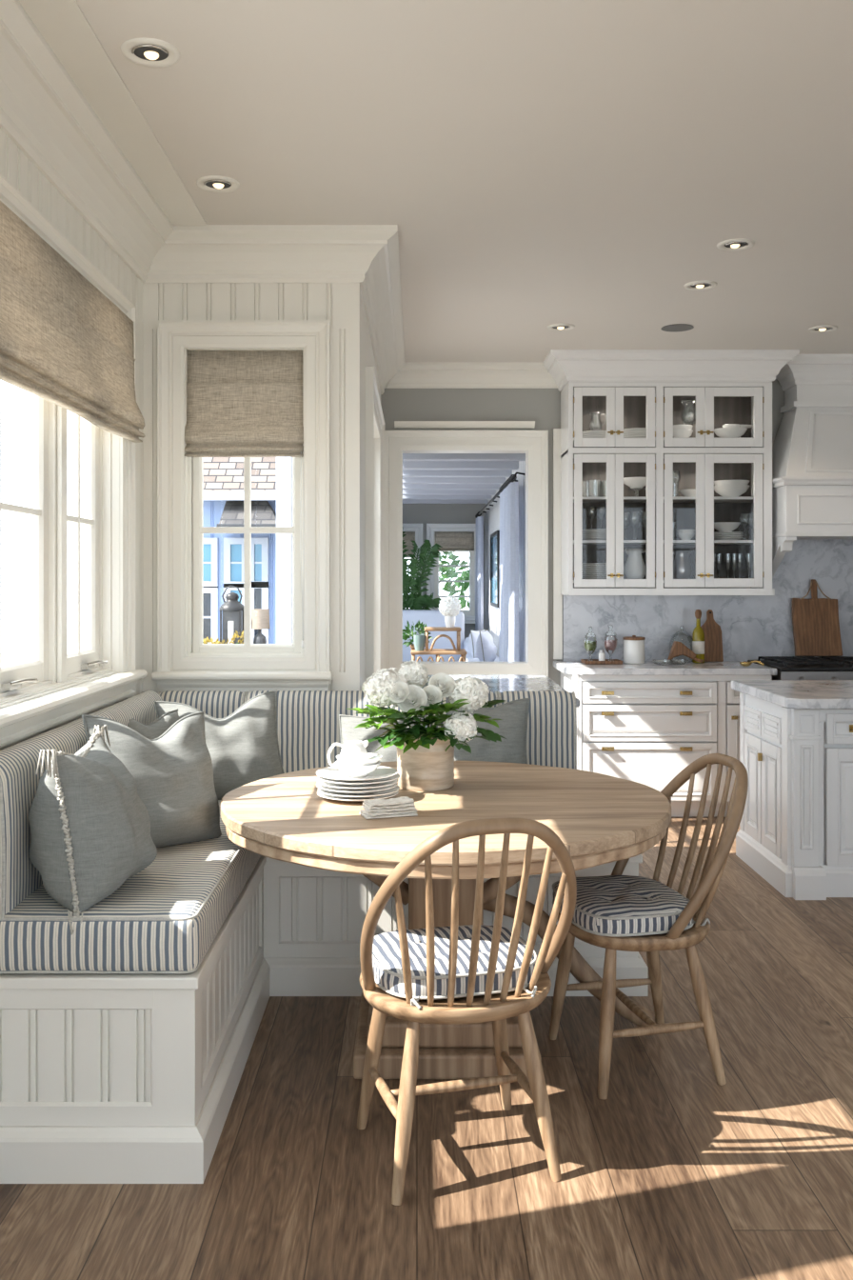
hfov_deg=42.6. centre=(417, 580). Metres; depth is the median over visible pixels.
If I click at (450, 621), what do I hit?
vase
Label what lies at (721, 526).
serving bowl
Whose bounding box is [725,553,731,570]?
champagne flute
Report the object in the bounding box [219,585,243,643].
lantern
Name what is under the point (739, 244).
recessed light
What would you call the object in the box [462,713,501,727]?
leaf sprig
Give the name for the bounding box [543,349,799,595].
upper cabinet
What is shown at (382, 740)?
leaf sprig
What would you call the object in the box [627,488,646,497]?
stand
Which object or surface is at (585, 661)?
wooden tray
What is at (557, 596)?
trim
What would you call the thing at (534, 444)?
trim
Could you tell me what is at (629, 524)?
wine glass
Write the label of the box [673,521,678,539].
tumbler
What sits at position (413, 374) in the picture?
trim
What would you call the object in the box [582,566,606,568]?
plate
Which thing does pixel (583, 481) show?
tumbler
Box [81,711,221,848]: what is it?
throw pillow
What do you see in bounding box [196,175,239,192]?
recessed light
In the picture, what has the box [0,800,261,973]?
seat cushion
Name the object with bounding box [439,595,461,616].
bloom
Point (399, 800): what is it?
folded napkin
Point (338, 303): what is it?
wall
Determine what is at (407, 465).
ceiling beam
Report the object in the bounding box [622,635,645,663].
canister
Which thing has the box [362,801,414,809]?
folded napkin
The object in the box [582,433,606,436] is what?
plate
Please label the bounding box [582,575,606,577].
plate
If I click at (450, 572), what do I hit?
tree
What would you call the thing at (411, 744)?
leaf sprig
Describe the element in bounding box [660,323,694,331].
ceiling speaker
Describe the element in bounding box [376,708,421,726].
leaf sprig
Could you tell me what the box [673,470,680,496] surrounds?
wine glass
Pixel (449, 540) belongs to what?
blind
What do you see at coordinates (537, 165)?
ceiling
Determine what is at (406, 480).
ceiling beam
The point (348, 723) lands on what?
throw pillow
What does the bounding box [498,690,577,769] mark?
backrest
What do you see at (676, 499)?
shelf
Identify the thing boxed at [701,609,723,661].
paddle board
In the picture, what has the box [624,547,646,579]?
pitcher
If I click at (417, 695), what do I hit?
bloom
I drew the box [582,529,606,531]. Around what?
plate
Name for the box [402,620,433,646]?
potted herb
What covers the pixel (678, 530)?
bowl
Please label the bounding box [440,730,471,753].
leaf sprig
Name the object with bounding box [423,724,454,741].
leaf sprig
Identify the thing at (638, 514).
wine glass
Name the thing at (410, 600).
potted palm
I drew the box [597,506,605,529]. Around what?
wine glass
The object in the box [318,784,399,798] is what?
dinner plate
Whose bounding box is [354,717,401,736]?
leaf sprig
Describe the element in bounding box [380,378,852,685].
wall
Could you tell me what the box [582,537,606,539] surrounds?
plate
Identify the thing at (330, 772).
dinner plate
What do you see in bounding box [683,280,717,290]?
recessed light
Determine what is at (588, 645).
apothecary jar
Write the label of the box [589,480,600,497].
tumbler
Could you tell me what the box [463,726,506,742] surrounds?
leaf sprig
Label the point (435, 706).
leaf sprig
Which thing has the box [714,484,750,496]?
serving bowl
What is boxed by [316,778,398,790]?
dinner plate
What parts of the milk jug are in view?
handle, spout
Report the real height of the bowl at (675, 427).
0.062 m
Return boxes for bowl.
[334,760,380,777]
[336,752,381,765]
[623,477,646,488]
[673,424,693,429]
[673,429,693,438]
[677,529,695,532]
[677,532,695,539]
[679,489,696,496]
[714,427,747,438]
[714,480,749,485]
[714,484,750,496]
[714,521,740,532]
[721,423,741,427]
[740,661,752,666]
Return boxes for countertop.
[374,675,579,707]
[553,660,777,675]
[731,680,852,709]
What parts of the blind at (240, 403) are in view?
pull cord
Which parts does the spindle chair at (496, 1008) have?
leg, leg, seat, leg, leg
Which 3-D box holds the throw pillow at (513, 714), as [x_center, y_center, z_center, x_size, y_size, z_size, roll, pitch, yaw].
[0.272,0.648,4.305,0.347,0.371,0.194,0,0,0]
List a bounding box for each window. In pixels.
[0,172,147,750]
[151,320,332,693]
[365,366,384,681]
[402,523,476,623]
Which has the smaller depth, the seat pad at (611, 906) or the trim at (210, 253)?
the seat pad at (611, 906)
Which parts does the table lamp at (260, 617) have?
lamp shade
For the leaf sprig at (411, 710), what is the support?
in the crock
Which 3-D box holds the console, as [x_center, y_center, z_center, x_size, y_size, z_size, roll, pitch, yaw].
[0.182,0.915,8.935,0.462,1.069,0.369,0,0,0]
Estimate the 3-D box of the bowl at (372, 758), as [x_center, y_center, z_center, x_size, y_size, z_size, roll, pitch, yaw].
[-0.181,0.568,3.420,0.146,0.040,0.146,0,0,0]
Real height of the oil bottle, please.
0.345 m
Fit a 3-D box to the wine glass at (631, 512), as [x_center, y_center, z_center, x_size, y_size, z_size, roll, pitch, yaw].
[1.420,-0.352,7.110,0.072,0.185,0.072,0,0,0]
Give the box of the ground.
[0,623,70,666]
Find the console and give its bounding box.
[410,626,466,661]
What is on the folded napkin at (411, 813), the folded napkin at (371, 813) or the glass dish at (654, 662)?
the folded napkin at (371, 813)
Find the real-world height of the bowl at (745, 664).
0.028 m
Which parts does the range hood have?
moulding, panel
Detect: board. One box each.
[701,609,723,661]
[791,579,842,656]
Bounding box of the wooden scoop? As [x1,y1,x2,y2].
[667,640,703,662]
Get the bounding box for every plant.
[202,637,219,643]
[213,639,232,643]
[229,630,243,643]
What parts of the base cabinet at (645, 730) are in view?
cup pull, cup pull, cup pull, drawer, drawer, drawer, cup pull, cup pull, cup pull, drawer, door, cup pull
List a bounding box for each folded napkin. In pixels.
[359,811,418,819]
[360,808,417,816]
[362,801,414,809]
[362,805,415,812]
[363,796,414,806]
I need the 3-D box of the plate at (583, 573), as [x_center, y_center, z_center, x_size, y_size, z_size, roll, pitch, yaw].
[1.157,-0.038,7.080,0.204,0.018,0.204,0,0,0]
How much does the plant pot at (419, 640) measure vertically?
0.130 m
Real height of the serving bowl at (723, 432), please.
0.070 m
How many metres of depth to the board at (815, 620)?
7.18 m
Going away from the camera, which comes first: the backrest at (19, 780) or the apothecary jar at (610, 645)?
the backrest at (19, 780)
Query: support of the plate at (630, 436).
on the upper cabinet at (633, 389)
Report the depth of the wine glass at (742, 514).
7.12 m
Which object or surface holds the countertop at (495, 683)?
on the cabinet
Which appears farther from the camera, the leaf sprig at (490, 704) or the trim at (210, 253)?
the trim at (210, 253)
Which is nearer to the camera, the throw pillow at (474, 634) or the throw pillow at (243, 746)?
the throw pillow at (243, 746)
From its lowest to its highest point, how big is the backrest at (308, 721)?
0.457 m
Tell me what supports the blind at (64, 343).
attached to the window at (51, 690)
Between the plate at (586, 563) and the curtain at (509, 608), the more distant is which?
the curtain at (509, 608)
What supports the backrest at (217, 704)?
on the banquette
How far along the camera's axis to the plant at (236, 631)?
7.91 m
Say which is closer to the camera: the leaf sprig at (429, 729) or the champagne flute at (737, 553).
the leaf sprig at (429, 729)
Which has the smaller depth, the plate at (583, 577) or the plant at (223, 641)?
the plate at (583, 577)
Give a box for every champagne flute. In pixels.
[716,553,721,575]
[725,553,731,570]
[731,553,738,570]
[737,553,742,578]
[745,553,752,570]
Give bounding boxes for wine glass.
[587,506,596,529]
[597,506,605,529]
[623,511,631,539]
[628,511,639,539]
[631,512,640,529]
[640,511,646,539]
[641,511,646,528]
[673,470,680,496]
[740,513,749,529]
[741,514,752,539]
[747,513,753,539]
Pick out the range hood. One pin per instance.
(812, 449)
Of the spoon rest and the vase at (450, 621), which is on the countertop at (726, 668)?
the spoon rest
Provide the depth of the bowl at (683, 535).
7.00 m
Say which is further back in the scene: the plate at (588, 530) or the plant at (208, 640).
the plant at (208, 640)
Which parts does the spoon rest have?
handle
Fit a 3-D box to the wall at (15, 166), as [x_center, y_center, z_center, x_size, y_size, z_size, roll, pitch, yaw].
[-1.220,0.010,1.240,0.160,2.880,6.880,0,0,0]
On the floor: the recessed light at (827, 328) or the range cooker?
the range cooker
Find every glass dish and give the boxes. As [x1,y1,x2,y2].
[652,659,671,664]
[669,659,687,664]
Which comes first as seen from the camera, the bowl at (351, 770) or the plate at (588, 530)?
the bowl at (351, 770)
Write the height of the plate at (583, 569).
0.018 m
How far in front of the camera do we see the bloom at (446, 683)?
3.58 m
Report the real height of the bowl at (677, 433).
0.062 m
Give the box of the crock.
[396,737,454,791]
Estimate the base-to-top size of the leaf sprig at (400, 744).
0.067 m
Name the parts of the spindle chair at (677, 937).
leg, leg, seat, leg, leg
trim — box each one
[0,0,173,282]
[18,0,207,225]
[145,224,398,282]
[360,230,404,394]
[384,430,548,677]
[385,361,558,388]
[394,420,535,428]
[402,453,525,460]
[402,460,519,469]
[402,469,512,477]
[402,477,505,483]
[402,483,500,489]
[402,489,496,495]
[402,495,491,499]
[402,500,487,503]
[553,428,562,659]
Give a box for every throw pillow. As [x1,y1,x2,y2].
[28,724,157,934]
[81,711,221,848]
[127,708,179,739]
[154,689,284,799]
[339,714,426,761]
[447,696,529,763]
[469,628,485,658]
[476,629,497,661]
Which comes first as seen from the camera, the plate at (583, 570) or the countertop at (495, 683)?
the countertop at (495, 683)
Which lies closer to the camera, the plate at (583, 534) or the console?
the plate at (583, 534)
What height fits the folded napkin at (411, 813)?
0.009 m
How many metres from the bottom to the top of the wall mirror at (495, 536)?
0.720 m
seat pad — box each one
[372,924,537,1009]
[552,875,710,937]
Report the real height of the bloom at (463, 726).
0.201 m
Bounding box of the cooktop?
[747,660,852,671]
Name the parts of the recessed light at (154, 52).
bulb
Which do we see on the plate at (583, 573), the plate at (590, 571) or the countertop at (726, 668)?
the plate at (590, 571)
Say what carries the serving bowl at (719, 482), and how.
on the serving bowl at (723, 490)
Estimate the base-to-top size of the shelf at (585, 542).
0.016 m
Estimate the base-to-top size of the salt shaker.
0.084 m
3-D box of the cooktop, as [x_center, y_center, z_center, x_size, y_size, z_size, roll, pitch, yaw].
[2.825,0.533,6.933,1.268,0.022,0.664,0,0,0]
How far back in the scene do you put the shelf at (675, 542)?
6.93 m
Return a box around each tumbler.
[582,480,593,497]
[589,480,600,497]
[592,480,601,497]
[600,480,606,497]
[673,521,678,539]
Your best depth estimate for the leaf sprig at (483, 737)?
3.48 m
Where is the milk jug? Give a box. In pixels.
[327,740,369,766]
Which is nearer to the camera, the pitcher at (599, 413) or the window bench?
the pitcher at (599, 413)
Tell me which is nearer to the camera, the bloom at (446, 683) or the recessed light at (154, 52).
the recessed light at (154, 52)
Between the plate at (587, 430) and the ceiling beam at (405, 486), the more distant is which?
the ceiling beam at (405, 486)
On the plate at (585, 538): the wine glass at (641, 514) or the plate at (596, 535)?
the plate at (596, 535)
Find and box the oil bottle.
[692,609,704,662]
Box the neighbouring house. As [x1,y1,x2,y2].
[202,457,276,643]
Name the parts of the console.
leg, leg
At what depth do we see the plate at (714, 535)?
6.99 m
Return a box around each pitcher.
[589,412,605,430]
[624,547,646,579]
[673,549,692,579]
[680,400,696,424]
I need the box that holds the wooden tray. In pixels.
[580,659,622,664]
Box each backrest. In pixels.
[0,690,163,920]
[158,690,246,718]
[243,690,379,773]
[380,690,499,728]
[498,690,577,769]
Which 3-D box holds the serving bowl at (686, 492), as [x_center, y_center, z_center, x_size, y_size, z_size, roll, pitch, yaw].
[1.775,-0.561,7.080,0.160,0.052,0.160,0,0,0]
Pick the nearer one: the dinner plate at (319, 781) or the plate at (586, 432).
the dinner plate at (319, 781)
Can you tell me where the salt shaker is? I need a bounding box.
[599,649,605,660]
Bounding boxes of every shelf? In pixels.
[573,497,646,502]
[573,540,646,544]
[673,496,753,502]
[673,540,753,544]
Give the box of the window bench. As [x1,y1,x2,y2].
[466,651,499,661]
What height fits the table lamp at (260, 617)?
0.344 m
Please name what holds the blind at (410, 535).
attached to the window at (433, 582)
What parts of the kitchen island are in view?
bead panel, louvre panel, panel, panel, louvre panel, bead panel, corner post, frame, drawer, door, knob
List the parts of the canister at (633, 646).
lid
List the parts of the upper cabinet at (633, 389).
door, door, door, door, crown, door, door, door, door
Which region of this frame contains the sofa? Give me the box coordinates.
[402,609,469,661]
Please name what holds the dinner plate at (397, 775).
on the dinner plate at (319, 781)
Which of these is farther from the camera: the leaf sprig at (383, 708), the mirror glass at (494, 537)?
the mirror glass at (494, 537)
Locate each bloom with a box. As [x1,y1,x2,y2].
[361,667,408,724]
[388,680,411,727]
[396,660,429,703]
[397,684,427,712]
[422,684,442,726]
[428,672,455,738]
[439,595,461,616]
[443,711,478,751]
[449,675,489,715]
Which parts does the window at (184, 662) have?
sill, sash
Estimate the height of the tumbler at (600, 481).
0.110 m
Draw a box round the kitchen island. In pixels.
[736,692,852,899]
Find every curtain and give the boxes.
[475,511,483,630]
[499,474,519,661]
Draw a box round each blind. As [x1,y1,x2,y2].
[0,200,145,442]
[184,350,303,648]
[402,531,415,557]
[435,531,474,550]
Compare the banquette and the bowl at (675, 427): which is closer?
the banquette
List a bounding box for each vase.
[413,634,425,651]
[444,616,456,627]
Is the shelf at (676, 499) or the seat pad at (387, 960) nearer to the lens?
the seat pad at (387, 960)
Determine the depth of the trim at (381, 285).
5.39 m
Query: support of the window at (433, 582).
in the wall at (412, 513)
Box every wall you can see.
[0,127,142,696]
[142,282,359,692]
[276,457,292,643]
[360,285,380,690]
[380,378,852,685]
[402,503,484,639]
[484,460,525,661]
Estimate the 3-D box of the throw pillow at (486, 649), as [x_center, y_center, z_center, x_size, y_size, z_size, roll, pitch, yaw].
[0.593,0.562,9.252,0.163,0.296,0.331,0,0,14]
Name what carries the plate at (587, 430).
on the plate at (586, 432)
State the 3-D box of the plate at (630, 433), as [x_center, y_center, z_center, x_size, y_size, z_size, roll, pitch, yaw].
[1.420,-0.930,7.080,0.214,0.019,0.214,0,0,0]
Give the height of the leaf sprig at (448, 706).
0.120 m
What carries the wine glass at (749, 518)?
on the upper cabinet at (633, 389)
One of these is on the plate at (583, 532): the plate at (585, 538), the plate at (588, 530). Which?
the plate at (588, 530)
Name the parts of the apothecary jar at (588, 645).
lid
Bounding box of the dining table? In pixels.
[220,760,671,1079]
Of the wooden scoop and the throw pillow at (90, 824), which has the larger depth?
the wooden scoop
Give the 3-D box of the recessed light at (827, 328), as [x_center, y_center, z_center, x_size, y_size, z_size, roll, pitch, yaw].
[2.300,-1.425,6.200,0.156,0.013,0.156,0,0,0]
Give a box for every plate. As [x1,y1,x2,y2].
[316,765,398,781]
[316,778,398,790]
[316,782,398,794]
[317,790,399,801]
[318,773,399,785]
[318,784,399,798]
[582,430,606,433]
[582,432,606,435]
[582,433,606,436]
[582,435,606,438]
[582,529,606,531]
[582,530,606,532]
[582,532,606,534]
[582,534,606,536]
[582,535,606,538]
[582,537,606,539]
[582,562,606,564]
[582,564,606,566]
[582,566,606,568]
[582,568,606,570]
[582,570,606,572]
[582,571,606,573]
[582,573,606,575]
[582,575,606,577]
[582,577,606,579]
[623,427,646,430]
[623,429,646,432]
[623,431,646,434]
[623,433,646,436]
[623,435,646,438]
[714,531,743,534]
[714,533,742,535]
[714,535,743,537]
[714,537,743,539]
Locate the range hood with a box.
[772,354,852,578]
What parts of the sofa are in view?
arm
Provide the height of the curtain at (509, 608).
2.173 m
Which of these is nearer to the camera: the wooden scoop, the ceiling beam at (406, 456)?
the wooden scoop
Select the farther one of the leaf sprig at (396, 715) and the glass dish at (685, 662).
the glass dish at (685, 662)
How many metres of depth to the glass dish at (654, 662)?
6.93 m
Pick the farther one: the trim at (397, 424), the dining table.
the trim at (397, 424)
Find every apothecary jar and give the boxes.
[583,626,597,660]
[603,624,618,660]
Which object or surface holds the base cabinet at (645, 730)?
on the floor
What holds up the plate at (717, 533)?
on the plate at (714, 535)
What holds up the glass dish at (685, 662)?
on the countertop at (726, 668)
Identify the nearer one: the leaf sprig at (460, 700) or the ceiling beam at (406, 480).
the leaf sprig at (460, 700)
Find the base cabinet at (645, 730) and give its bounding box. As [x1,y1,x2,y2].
[560,671,772,817]
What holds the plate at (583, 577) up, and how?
on the upper cabinet at (633, 389)
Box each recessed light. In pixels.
[120,37,179,67]
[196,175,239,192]
[547,323,575,330]
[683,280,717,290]
[717,238,755,250]
[808,324,838,332]
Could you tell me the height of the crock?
0.171 m
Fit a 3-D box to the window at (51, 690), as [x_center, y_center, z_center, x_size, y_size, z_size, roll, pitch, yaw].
[-1.179,-0.298,3.090,0.222,1.565,2.500,0,0,0]
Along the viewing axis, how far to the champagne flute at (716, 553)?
7.10 m
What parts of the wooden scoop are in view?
handle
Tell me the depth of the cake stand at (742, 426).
7.10 m
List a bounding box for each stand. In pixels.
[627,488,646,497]
[739,424,753,438]
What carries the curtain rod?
attached to the wall at (492, 515)
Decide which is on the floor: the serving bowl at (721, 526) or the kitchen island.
the kitchen island
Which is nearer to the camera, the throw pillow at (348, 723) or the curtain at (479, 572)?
the throw pillow at (348, 723)
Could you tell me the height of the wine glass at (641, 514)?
0.185 m
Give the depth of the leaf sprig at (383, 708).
3.62 m
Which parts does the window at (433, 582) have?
casing, casing, sash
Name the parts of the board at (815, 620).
handle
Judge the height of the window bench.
0.766 m
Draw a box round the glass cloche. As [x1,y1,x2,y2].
[669,625,693,662]
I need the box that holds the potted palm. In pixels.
[402,526,442,610]
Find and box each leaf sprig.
[345,704,405,727]
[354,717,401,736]
[356,706,412,727]
[367,726,414,746]
[374,730,415,752]
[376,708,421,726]
[386,711,430,726]
[389,727,427,745]
[402,729,435,753]
[405,708,439,726]
[411,723,446,745]
[419,700,445,727]
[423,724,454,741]
[425,702,460,726]
[432,699,470,724]
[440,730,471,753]
[451,700,505,714]
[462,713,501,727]
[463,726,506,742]
[467,731,490,740]
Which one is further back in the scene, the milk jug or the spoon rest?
the spoon rest
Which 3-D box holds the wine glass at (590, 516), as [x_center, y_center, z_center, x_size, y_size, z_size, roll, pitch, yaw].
[1.127,-0.406,7.060,0.058,0.148,0.058,0,0,0]
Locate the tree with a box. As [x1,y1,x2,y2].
[439,551,469,609]
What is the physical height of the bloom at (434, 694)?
0.283 m
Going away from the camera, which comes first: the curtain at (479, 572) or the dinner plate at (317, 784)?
the dinner plate at (317, 784)
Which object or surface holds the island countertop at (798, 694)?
on the kitchen island
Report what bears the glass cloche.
on the countertop at (726, 668)
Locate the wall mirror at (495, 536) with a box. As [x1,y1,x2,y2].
[490,530,499,607]
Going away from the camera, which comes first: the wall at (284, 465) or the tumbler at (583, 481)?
the tumbler at (583, 481)
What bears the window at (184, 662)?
in the wall at (338, 303)
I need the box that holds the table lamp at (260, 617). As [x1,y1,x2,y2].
[251,608,269,643]
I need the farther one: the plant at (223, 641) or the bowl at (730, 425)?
the plant at (223, 641)
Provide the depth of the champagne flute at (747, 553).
7.06 m
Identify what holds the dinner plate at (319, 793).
on the dining table
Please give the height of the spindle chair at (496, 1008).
0.915 m
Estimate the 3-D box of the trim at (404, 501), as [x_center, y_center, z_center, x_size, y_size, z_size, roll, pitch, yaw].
[-0.040,-0.904,12.150,1.640,0.089,0.120,0,0,0]
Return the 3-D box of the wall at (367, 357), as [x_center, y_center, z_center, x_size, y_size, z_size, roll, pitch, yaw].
[-0.298,0.010,6.010,0.120,2.880,2.880,0,0,0]
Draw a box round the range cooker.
[747,656,852,679]
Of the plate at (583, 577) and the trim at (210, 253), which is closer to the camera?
the trim at (210, 253)
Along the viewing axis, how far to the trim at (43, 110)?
3.34 m
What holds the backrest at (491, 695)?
on the seat cushion
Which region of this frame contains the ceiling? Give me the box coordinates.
[76,0,852,361]
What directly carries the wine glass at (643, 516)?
on the upper cabinet at (633, 389)
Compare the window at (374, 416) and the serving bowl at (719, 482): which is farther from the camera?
the serving bowl at (719, 482)
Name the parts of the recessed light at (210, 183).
bulb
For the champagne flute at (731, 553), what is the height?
0.170 m
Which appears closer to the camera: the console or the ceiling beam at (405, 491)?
the console
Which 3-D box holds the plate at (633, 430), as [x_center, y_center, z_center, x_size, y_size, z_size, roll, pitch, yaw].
[1.420,-0.953,7.080,0.214,0.019,0.214,0,0,0]
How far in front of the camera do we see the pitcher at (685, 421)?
7.07 m
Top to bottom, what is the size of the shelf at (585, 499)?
0.017 m
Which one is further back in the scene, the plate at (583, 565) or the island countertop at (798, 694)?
the plate at (583, 565)
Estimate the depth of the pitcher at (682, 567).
7.04 m
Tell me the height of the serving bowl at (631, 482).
0.066 m
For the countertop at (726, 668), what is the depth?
6.62 m
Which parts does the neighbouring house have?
pane, pane, pane, pane, pane, pane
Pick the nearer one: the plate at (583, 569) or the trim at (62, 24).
the trim at (62, 24)
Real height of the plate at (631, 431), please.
0.019 m
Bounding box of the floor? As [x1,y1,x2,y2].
[0,817,852,1279]
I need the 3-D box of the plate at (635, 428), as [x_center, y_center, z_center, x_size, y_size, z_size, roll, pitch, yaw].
[1.420,-0.965,7.080,0.214,0.019,0.214,0,0,0]
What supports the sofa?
on the floor
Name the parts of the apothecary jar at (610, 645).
lid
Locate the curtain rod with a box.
[478,471,525,515]
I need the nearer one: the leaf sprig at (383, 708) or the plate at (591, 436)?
the leaf sprig at (383, 708)
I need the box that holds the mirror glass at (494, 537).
[492,535,497,603]
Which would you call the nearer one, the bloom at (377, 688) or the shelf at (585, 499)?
the bloom at (377, 688)
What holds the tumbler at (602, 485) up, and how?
on the upper cabinet at (633, 389)
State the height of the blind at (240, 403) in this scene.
1.246 m
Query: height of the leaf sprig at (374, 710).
0.113 m
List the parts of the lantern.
handle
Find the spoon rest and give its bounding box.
[740,660,764,666]
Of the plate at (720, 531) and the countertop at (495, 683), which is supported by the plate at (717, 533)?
the plate at (720, 531)
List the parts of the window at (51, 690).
crank handle, sash, sill, sash, crank handle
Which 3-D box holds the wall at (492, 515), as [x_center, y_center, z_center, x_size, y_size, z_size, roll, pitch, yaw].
[0.829,0.250,10.025,0.099,2.400,5.150,0,0,0]
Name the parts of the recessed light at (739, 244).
bulb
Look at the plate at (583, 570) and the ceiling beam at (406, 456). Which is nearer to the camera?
the plate at (583, 570)
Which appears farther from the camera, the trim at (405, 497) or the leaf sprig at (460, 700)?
the trim at (405, 497)
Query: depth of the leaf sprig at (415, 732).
3.46 m
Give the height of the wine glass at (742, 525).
0.176 m
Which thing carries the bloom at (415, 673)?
in the crock
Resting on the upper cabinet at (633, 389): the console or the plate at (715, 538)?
the plate at (715, 538)
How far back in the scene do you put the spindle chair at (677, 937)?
3.18 m
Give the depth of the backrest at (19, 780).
2.81 m
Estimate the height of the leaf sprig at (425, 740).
0.061 m
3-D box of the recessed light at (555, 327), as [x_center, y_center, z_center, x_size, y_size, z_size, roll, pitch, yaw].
[0.810,-1.425,6.160,0.156,0.013,0.156,0,0,0]
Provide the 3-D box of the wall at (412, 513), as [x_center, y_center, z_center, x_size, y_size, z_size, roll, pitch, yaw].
[-0.040,0.250,12.650,1.840,2.400,0.100,0,0,0]
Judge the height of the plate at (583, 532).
0.018 m
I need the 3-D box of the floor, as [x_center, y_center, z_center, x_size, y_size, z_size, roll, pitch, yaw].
[1.630,1.490,2.545,5.540,0.080,9.490,0,0,0]
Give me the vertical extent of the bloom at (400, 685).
0.298 m
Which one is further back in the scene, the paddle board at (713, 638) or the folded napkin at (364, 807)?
the paddle board at (713, 638)
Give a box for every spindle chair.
[357,817,577,1205]
[548,753,748,1099]
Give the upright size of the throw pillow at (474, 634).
0.271 m
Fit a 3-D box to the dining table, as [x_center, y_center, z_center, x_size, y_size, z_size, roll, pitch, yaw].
[0.090,1.062,3.451,1.399,0.767,1.383,0,0,0]
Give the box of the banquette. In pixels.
[0,854,647,1183]

